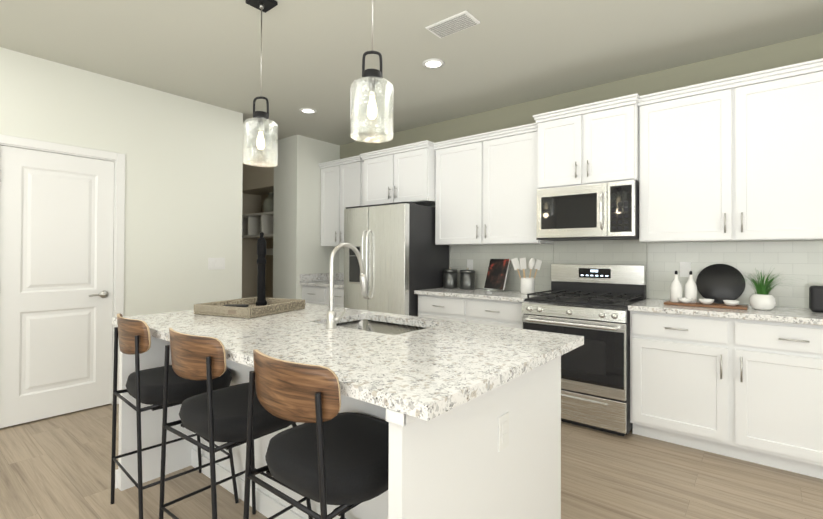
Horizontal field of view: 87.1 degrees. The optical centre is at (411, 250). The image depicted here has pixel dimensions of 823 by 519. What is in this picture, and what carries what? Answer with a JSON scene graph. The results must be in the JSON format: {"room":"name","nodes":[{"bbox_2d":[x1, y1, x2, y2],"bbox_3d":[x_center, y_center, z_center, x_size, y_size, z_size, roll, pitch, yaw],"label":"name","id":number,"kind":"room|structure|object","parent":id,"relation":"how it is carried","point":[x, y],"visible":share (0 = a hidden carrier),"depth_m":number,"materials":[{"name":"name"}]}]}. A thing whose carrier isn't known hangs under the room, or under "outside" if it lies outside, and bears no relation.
{"room":"kitchen","nodes":[
{"label":"kitchen","id":0,"kind":"room"},
{"bbox_2d":[0,47,242,315],"bbox_3d":[-2.408,-0.079,3.837,0.120,2.740,1.870,0,-1,39],"label":"wall","id":1,"kind":"structure","parent":0,"point":[183,184],"depth_m":3.89,"materials":[{"name":"paint"}]},
{"bbox_2d":[0,134,124,404],"bbox_3d":[-2.760,0.229,3.392,0.136,2.114,0.848,0,-1,39],"label":"door frame","id":2,"kind":"structure","parent":1,"relation":"attached to","point":[120,232],"depth_m":3.64,"materials":[{"name":"white wood"}]},
{"bbox_2d":[208,258,224,269],"bbox_3d":[-1.938,0.127,4.310,0.010,0.116,0.170,0,-1,39],"label":"switch plate","id":3,"kind":"object","parent":1,"relation":"attached to","point":[216,263],"visible":1,"depth_m":4.30,"materials":[{"name":"white plastic"}]},
{"bbox_2d":[242,141,273,297],"bbox_3d":[-2.433,-0.055,6.593,2.200,2.740,0.690,0,-1,39],"label":"wall","id":4,"kind":"structure","parent":0,"point":[251,203],"depth_m":6.37,"materials":[{"name":"paint"}]},
{"bbox_2d":[242,211,272,217],"bbox_3d":[-2.036,-0.503,6.131,0.996,0.030,0.408,0,-1,39],"label":"shelf","id":5,"kind":"object","parent":4,"relation":"attached to","point":[257,214],"visible":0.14,"depth_m":5.98,"materials":[{"name":"white"}]},
{"bbox_2d":[263,193,273,211],"bbox_3d":[-1.967,-0.664,6.059,0.220,0.290,0.220,0,-1,39],"label":"jug","id":6,"kind":"object","parent":5,"relation":"on","point":[268,203],"visible":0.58,"depth_m":5.97,"materials":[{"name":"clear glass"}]},
{"bbox_2d":[242,234,272,238],"bbox_3d":[-2.037,-0.203,6.129,0.996,0.030,0.408,0,-1,39],"label":"shelf","id":7,"kind":"object","parent":4,"relation":"attached to","point":[266,236],"visible":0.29,"depth_m":6.07,"materials":[{"name":"white"}]},
{"bbox_2d":[242,218,247,235],"bbox_3d":[-2.418,-0.352,6.441,0.012,0.270,0.408,0,-1,39],"label":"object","id":8,"kind":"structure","parent":7,"relation":"on","point":[244,226],"depth_m":6.38,"materials":[{"name":"white"}]},
{"bbox_2d":[248,216,260,234],"bbox_3d":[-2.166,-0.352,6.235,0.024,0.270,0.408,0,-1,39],"label":"canister","id":9,"kind":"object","parent":7,"relation":"on","point":[254,225],"depth_m":6.14,"materials":[{"name":"white ceramic"}]},
{"bbox_2d":[261,215,272,233],"bbox_3d":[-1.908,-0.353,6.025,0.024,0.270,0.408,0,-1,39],"label":"canister","id":10,"kind":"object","parent":7,"relation":"on","point":[266,224],"depth_m":5.93,"materials":[{"name":"white ceramic"}]},
{"bbox_2d":[261,195,272,297],"bbox_3d":[-1.870,-0.055,6.334,1.000,2.740,0.120,0,-1,39],"label":"wall","id":11,"kind":"structure","parent":0,"point":[269,242],"depth_m":6.47,"materials":[{"name":"paint"}]},
{"bbox_2d":[266,248,272,254],"bbox_3d":[-1.915,0.014,6.278,0.996,0.100,0.018,0,-1,39],"label":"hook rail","id":12,"kind":"object","parent":11,"relation":"attached to","point":[269,251],"depth_m":6.42,"materials":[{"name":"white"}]},
{"bbox_2d":[273,135,339,298],"bbox_3d":[-1.387,-0.059,5.740,0.500,2.740,0.690,0,-1,39],"label":"wall","id":13,"kind":"structure","parent":0,"point":[298,249],"depth_m":5.47,"materials":[{"name":"paint"}]},
{"bbox_2d":[300,273,339,280],"bbox_3d":[-1.178,0.340,5.580,0.020,0.100,0.622,0,-1,39],"label":"backsplash","id":14,"kind":"structure","parent":13,"relation":"attached to","point":[320,276],"depth_m":5.55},
{"bbox_2d":[318,154,361,245],"bbox_3d":[-0.787,-0.583,5.488,0.748,1.049,0.328,0,-1,39],"label":"upper cabinet","id":15,"kind":"object","parent":13,"relation":"attached to","point":[341,181],"depth_m":5.38,"materials":[{"name":"white wood"}]},
{"bbox_2d":[340,273,343,280],"bbox_3d":[-0.618,0.342,5.539,0.940,0.100,0.020,0,-1,39],"label":"backsplash","id":16,"kind":"structure","parent":13,"relation":"attached to","point":[341,274],"depth_m":5.77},
{"bbox_2d":[0,404,822,518],"bbox_3d":[-1.306,1.320,1.006,11.000,0.100,8.500,0,-1,39],"label":"floor","id":17,"kind":"structure","parent":0,"point":[57,467],"depth_m":2.40,"materials":[{"name":"brown wood"}]},
{"bbox_2d":[110,314,238,518],"bbox_3d":[-1.202,0.797,2.197,0.477,0.969,0.484,0,-1,42],"label":"stool","id":18,"kind":"object","parent":17,"relation":"on","point":[145,386],"visible":0.71,"depth_m":2.03,"materials":[{"name":"black metal"}]},
{"bbox_2d":[159,328,312,518],"bbox_3d":[-0.721,0.796,1.804,0.477,0.969,0.484,0,-1,37],"label":"stool","id":19,"kind":"object","parent":17,"relation":"on","point":[217,415],"visible":0.67,"depth_m":1.64,"materials":[{"name":"black metal"}]},
{"bbox_2d":[243,349,388,518],"bbox_3d":[-0.237,0.794,1.410,0.477,0.969,0.484,0,-1,39],"label":"stool","id":20,"kind":"object","parent":17,"relation":"on","point":[325,453],"visible":0.81,"depth_m":1.25,"materials":[{"name":"black metal"}]},
{"bbox_2d":[302,285,343,307],"bbox_3d":[-0.814,0.867,5.306,0.928,0.884,0.618,0,-1,39],"label":"base cabinet","id":21,"kind":"object","parent":17,"relation":"on","point":[312,294],"depth_m":5.13,"materials":[{"name":"white wood"}]},
{"bbox_2d":[300,281,343,288],"bbox_3d":[-0.815,0.407,5.297,0.940,0.035,0.643,0,-1,39],"label":"countertop","id":22,"kind":"structure","parent":21,"relation":"on","point":[323,284],"depth_m":5.15,"materials":[{"name":"grey stone"}]},
{"bbox_2d":[112,323,568,518],"bbox_3d":[-0.460,0.844,2.123,2.035,0.879,1.112,0,-1,39],"label":"kitchen island","id":23,"kind":"object","parent":17,"relation":"on","point":[470,413],"depth_m":1.61,"materials":[{"name":"wood"}]},
{"bbox_2d":[112,303,583,422],"bbox_3d":[-0.448,0.386,2.127,2.168,0.035,1.124,0,-1,39],"label":"island countertop","id":24,"kind":"structure","parent":23,"relation":"on","point":[429,372],"depth_m":1.60,"materials":[{"name":"white stone"}]},
{"bbox_2d":[194,232,304,318],"bbox_3d":[-0.974,0.122,2.652,0.425,0.496,0.491,0,-1,23],"label":"tray","id":25,"kind":"object","parent":24,"relation":"on","point":[260,304],"visible":1,"depth_m":2.65,"materials":[{"name":"brown wood"}]},
{"bbox_2d":[320,243,367,326],"bbox_3d":[-0.286,0.164,2.123,0.133,0.409,0.266,0,-1,39],"label":"faucet","id":26,"kind":"object","parent":24,"relation":"on","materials":[{"name":"silver metal"}]},
{"bbox_2d":[340,315,427,334],"bbox_3d":[-0.180,0.504,2.233,0.649,0.222,0.459,0,-1,39],"label":"sink","id":27,"kind":"object","parent":24,"relation":"in","point":[389,326],"depth_m":2.47,"materials":[{"name":"silver metal"}]},
{"bbox_2d":[498,412,508,451],"bbox_3d":[0.317,0.620,1.484,0.008,0.116,0.072,0,-1,39],"label":"outlet","id":28,"kind":"object","parent":23,"relation":"attached to","point":[503,417],"depth_m":1.48,"materials":[{"name":"white plastic"}]},
{"bbox_2d":[344,202,448,315],"bbox_3d":[-0.180,0.420,4.638,0.860,1.772,0.804,0,-1,39],"label":"fridge","id":29,"kind":"object","parent":17,"relation":"on","point":[404,256],"visible":0.67,"depth_m":4.32,"materials":[{"name":"grey metal"}]},
{"bbox_2d":[416,293,523,328],"bbox_3d":[0.677,0.862,4.090,1.119,0.884,0.618,0,-1,39],"label":"base cabinet","id":30,"kind":"object","parent":17,"relation":"on","point":[462,309],"depth_m":3.82,"materials":[{"name":"white wood"}]},
{"bbox_2d":[414,287,541,300],"bbox_3d":[0.668,0.402,4.087,1.135,0.035,0.643,0,-1,39],"label":"countertop","id":31,"kind":"structure","parent":30,"relation":"on","point":[476,294],"depth_m":3.89,"materials":[{"name":"white stone"}]},
{"bbox_2d":[443,267,457,287],"bbox_3d":[0.403,0.278,4.515,0.154,0.216,0.154,0,-1,39],"label":"canister","id":32,"kind":"object","parent":31,"relation":"on","point":[449,277],"visible":1,"depth_m":4.45,"materials":[{"name":"grey metal"}]},
{"bbox_2d":[460,268,474,288],"bbox_3d":[0.568,0.278,4.393,0.154,0.216,0.154,0,-1,39],"label":"canister","id":33,"kind":"object","parent":31,"relation":"on","point":[467,278],"visible":1,"depth_m":4.33,"materials":[{"name":"grey metal"}]},
{"bbox_2d":[483,259,510,291],"bbox_3d":[0.810,0.230,4.141,0.165,0.308,0.230,1,-1,-39],"label":"cookbook","id":34,"kind":"object","parent":31,"relation":"on","point":[497,275],"visible":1,"depth_m":4.13,"materials":[{"name":"black paper"}]},
{"bbox_2d":[511,257,541,293],"bbox_3d":[1.018,0.221,3.889,0.244,0.324,0.194,0,-1,39],"label":"utensil crock","id":35,"kind":"object","parent":31,"relation":"on","point":[527,285],"visible":0.98,"depth_m":3.84,"materials":[{"name":"white ceramic"}]},
{"bbox_2d":[521,264,645,435],"bbox_3d":[1.363,0.706,3.435,0.760,1.190,0.750,0,-1,39],"label":"range","id":36,"kind":"object","parent":17,"relation":"on","point":[590,303],"visible":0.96,"depth_m":3.16,"materials":[{"name":"grey metal"}]},
{"bbox_2d":[525,296,643,306],"bbox_3d":[1.387,0.390,3.466,0.756,0.012,0.580,0,-1,39],"label":"cooktop","id":37,"kind":"object","parent":36,"relation":"in","point":[539,299],"depth_m":3.29,"materials":[{"name":"black"}]},
{"bbox_2d":[630,313,822,478],"bbox_3d":[2.152,0.857,2.888,1.144,0.884,0.618,0,-1,39],"label":"base cabinet","id":38,"kind":"object","parent":17,"relation":"on","point":[746,385],"depth_m":2.66,"materials":[{"name":"white wood"}]},
{"bbox_2d":[628,298,822,324],"bbox_3d":[2.596,0.395,2.515,2.312,0.035,0.643,0,-1,39],"label":"countertop","id":39,"kind":"structure","parent":38,"relation":"on","point":[786,315],"depth_m":2.70,"materials":[{"name":"white stone"}]},
{"bbox_2d":[664,264,747,309],"bbox_3d":[2.085,0.236,3.061,0.465,0.287,0.412,0,-1,39],"label":"serving board","id":40,"kind":"object","parent":39,"relation":"on","point":[715,283],"visible":1,"depth_m":3.08,"materials":[{"name":"brown wood"}]},
{"bbox_2d":[670,271,681,301],"bbox_3d":[1.879,0.251,3.073,0.074,0.222,0.074,0,-1,39],"label":"bottle","id":41,"kind":"object","parent":40,"relation":"on","point":[675,287],"depth_m":3.05,"materials":[{"name":"white ceramic"}]},
{"bbox_2d":[678,298,692,302],"bbox_3d":[1.900,0.345,3.003,0.090,0.033,0.090,0,-1,39],"label":"bowl","id":42,"kind":"object","parent":40,"relation":"on","point":[680,300],"depth_m":2.99,"materials":[{"name":"white ceramic"}]},
{"bbox_2d":[685,271,696,302],"bbox_3d":[1.961,0.251,3.039,0.074,0.222,0.074,0,-1,39],"label":"bottle","id":43,"kind":"object","parent":40,"relation":"on","point":[690,287],"depth_m":3.01,"materials":[{"name":"white ceramic"}]},
{"bbox_2d":[699,299,713,304],"bbox_3d":[2.002,0.345,2.939,0.090,0.033,0.090,0,-1,39],"label":"bowl","id":44,"kind":"object","parent":40,"relation":"on","point":[703,301],"depth_m":2.92,"materials":[{"name":"white ceramic"}]},
{"bbox_2d":[723,300,738,305],"bbox_3d":[2.110,0.345,2.858,0.090,0.033,0.090,0,-1,39],"label":"bowl","id":45,"kind":"object","parent":40,"relation":"on","point":[727,302],"depth_m":2.84,"materials":[{"name":"white ceramic"}]},
{"bbox_2d":[732,270,793,309],"bbox_3d":[2.262,0.234,2.767,0.415,0.288,0.435,0,-1,39],"label":"plant","id":46,"kind":"object","parent":39,"relation":"on","point":[762,298],"visible":1,"depth_m":2.75,"materials":[{"name":"green plant"}]},
{"bbox_2d":[809,285,822,312],"bbox_3d":[2.596,0.262,2.735,0.129,0.232,0.272,0,-1,39],"label":"speaker","id":47,"kind":"object","parent":39,"relation":"on","point":[815,298],"visible":1,"depth_m":2.65},
{"bbox_2d":[0,0,822,148],"bbox_3d":[-1.296,-1.520,1.031,11.000,0.100,8.500,0,-1,39],"label":"ceiling","id":48,"kind":"structure","parent":0,"point":[504,53],"depth_m":3.05,"materials":[{"name":"paint"}]},
{"bbox_2d":[243,0,277,166],"bbox_3d":[-0.873,-0.980,2.512,0.192,0.950,0.192,0,-1,39],"label":"pendant light","id":49,"kind":"object","parent":48,"relation":"hanging from","point":[259,118],"visible":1,"depth_m":2.50,"materials":[{"name":"clear glass"}]},
{"bbox_2d":[257,119,263,132],"bbox_3d":[-0.874,-0.728,2.510,0.040,0.075,0.040,0,-1,39],"label":"socket","id":50,"kind":"object","parent":49,"relation":"attached to","point":[260,121],"depth_m":2.50,"materials":[{"name":"silver metal"}]},
{"bbox_2d":[299,108,316,113],"bbox_3d":[-1.060,-1.434,4.437,0.172,0.010,0.172,0,-1,39],"label":"recessed light","id":51,"kind":"object","parent":48,"relation":"in","point":[308,110],"visible":1,"depth_m":4.43,"materials":[{"name":"white plastic"}]},
{"bbox_2d":[350,0,393,142],"bbox_3d":[-0.175,-0.982,1.944,0.192,0.950,0.192,0,-1,39],"label":"pendant light","id":52,"kind":"object","parent":48,"relation":"hanging from","point":[371,78],"visible":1,"depth_m":1.92,"materials":[{"name":"clear glass"}]},
{"bbox_2d":[368,79,376,96],"bbox_3d":[-0.176,-0.730,1.941,0.040,0.075,0.040,0,-1,39],"label":"socket","id":53,"kind":"object","parent":52,"relation":"attached to","point":[370,90],"depth_m":1.93,"materials":[{"name":"silver metal"}]},
{"bbox_2d":[422,58,444,68],"bbox_3d":[0.169,-1.439,3.333,0.172,0.010,0.172,0,-1,39],"label":"recessed light","id":54,"kind":"object","parent":48,"relation":"in","point":[433,63],"visible":1,"depth_m":3.33,"materials":[{"name":"white plastic"}]},
{"bbox_2d":[425,10,479,37],"bbox_3d":[0.262,-1.441,2.767,0.310,0.016,0.170,0,-1,39],"label":"ceiling vent","id":55,"kind":"object","parent":48,"relation":"in","point":[460,21],"visible":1,"depth_m":2.75,"materials":[{"name":"white metal"}]},
{"bbox_2d":[339,206,822,307],"bbox_3d":[2.085,0.154,3.429,8.800,2.300,0.120,0,-1,39],"label":"wall","id":56,"kind":"structure","parent":0,"point":[341,260],"depth_m":4.71,"materials":[{"name":"paint"}]},
{"bbox_2d":[362,142,433,205],"bbox_3d":[-0.056,-0.797,4.823,0.926,0.579,0.438,0,-1,39],"label":"upper cabinet","id":57,"kind":"object","parent":56,"relation":"attached to","point":[403,173],"depth_m":4.60,"materials":[{"name":"white wood"}]},
{"bbox_2d":[467,259,472,269],"bbox_3d":[0.613,0.148,4.536,0.072,0.116,0.008,0,-1,39],"label":"electrical outlet","id":58,"kind":"object","parent":56,"relation":"attached to","point":[470,264],"visible":0.88,"depth_m":4.53,"materials":[{"name":"white plastic"}]},
{"bbox_2d":[534,94,637,189],"bbox_3d":[1.485,-0.829,3.593,0.766,0.604,0.398,0,-1,39],"label":"upper cabinet","id":59,"kind":"object","parent":56,"relation":"attached to","point":[597,142],"depth_m":3.41,"materials":[{"name":"white wood"}]},
{"bbox_2d":[536,180,638,240],"bbox_3d":[1.465,-0.309,3.565,0.758,0.429,0.458,0,-1,39],"label":"microwave","id":60,"kind":"object","parent":59,"relation":"attached to","point":[604,211],"visible":1,"depth_m":3.39,"materials":[{"name":"grey metal"}]},
{"bbox_2d":[680,262,690,276],"bbox_3d":[2.101,0.143,3.322,0.072,0.116,0.008,0,-1,39],"label":"electrical outlet","id":61,"kind":"object","parent":56,"relation":"attached to","point":[685,268],"visible":0.92,"depth_m":3.32,"materials":[{"name":"white plastic"}]},
{"bbox_2d":[340,33,822,158],"bbox_3d":[2.090,-1.216,3.441,8.800,0.440,0.120,0,-1,39],"label":"wall","id":62,"kind":"structure","parent":0,"point":[799,50],"depth_m":3.67,"materials":[{"name":"paint"}]},
{"bbox_2d":[451,241,822,307],"bbox_3d":[2.062,0.158,3.365,4.210,0.448,0.007,0,-1,39],"label":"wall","id":63,"kind":"structure","parent":0,"point":[799,264],"depth_m":3.25,"materials":[{"name":"tile"}]},
{"bbox_2d":[434,126,553,244],"bbox_3d":[0.774,-0.574,4.215,1.119,1.019,0.328,0,-1,39],"label":"upper cabinet","id":64,"kind":"object","parent":63,"relation":"attached to","point":[485,194],"depth_m":4.06,"materials":[{"name":"white wood"}]},
{"bbox_2d":[554,240,646,298],"bbox_3d":[1.605,0.457,3.734,0.760,1.096,0.008,0,-1,39],"label":"tile backsplash","id":65,"kind":"structure","parent":63,"relation":"attached to","point":[625,252],"depth_m":3.71,"materials":[{"name":"white tile"}]},
{"bbox_2d":[638,58,822,242],"bbox_3d":[2.249,-0.601,3.012,1.145,1.064,0.328,0,-1,39],"label":"upper cabinet","id":66,"kind":"object","parent":63,"relation":"attached to","point":[735,158],"depth_m":2.88,"materials":[{"name":"white wood"}]},
{"bbox_3d":[-4.516,-0.110,1.253,0.120,2.740,4.800,0,-1,39],"label":"wall","id":67,"kind":"structure","parent":0,"visible":0},
{"bbox_2d":[0,145,113,427],"bbox_3d":[-2.743,0.260,3.377,0.035,2.028,0.700,0,-1,39],"label":"door","id":68,"kind":"structure","parent":67,"relation":"in","point":[56,245],"depth_m":3.34,"materials":[{"name":"white"}]},
{"bbox_2d":[99,290,108,297],"bbox_3d":[-2.545,0.358,3.583,0.012,0.062,0.062,0,-1,39],"label":"rose","id":69,"kind":"object","parent":68,"relation":"attached to","point":[103,291],"visible":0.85,"depth_m":3.58,"materials":[{"name":"silver metal"}]},
{"bbox_3d":[-2.523,0.358,3.565,0.045,0.020,0.020,0,-1,39],"label":"door handle","id":70,"kind":"object","parent":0,"visible":0},
{"bbox_2d":[89,294,106,296],"bbox_3d":[-2.541,0.359,3.506,0.022,0.020,0.118,0,-1,39],"label":"lever","id":71,"kind":"object","parent":70,"relation":"attached to","point":[97,295],"visible":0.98,"depth_m":3.50,"materials":[{"name":"silver metal"}]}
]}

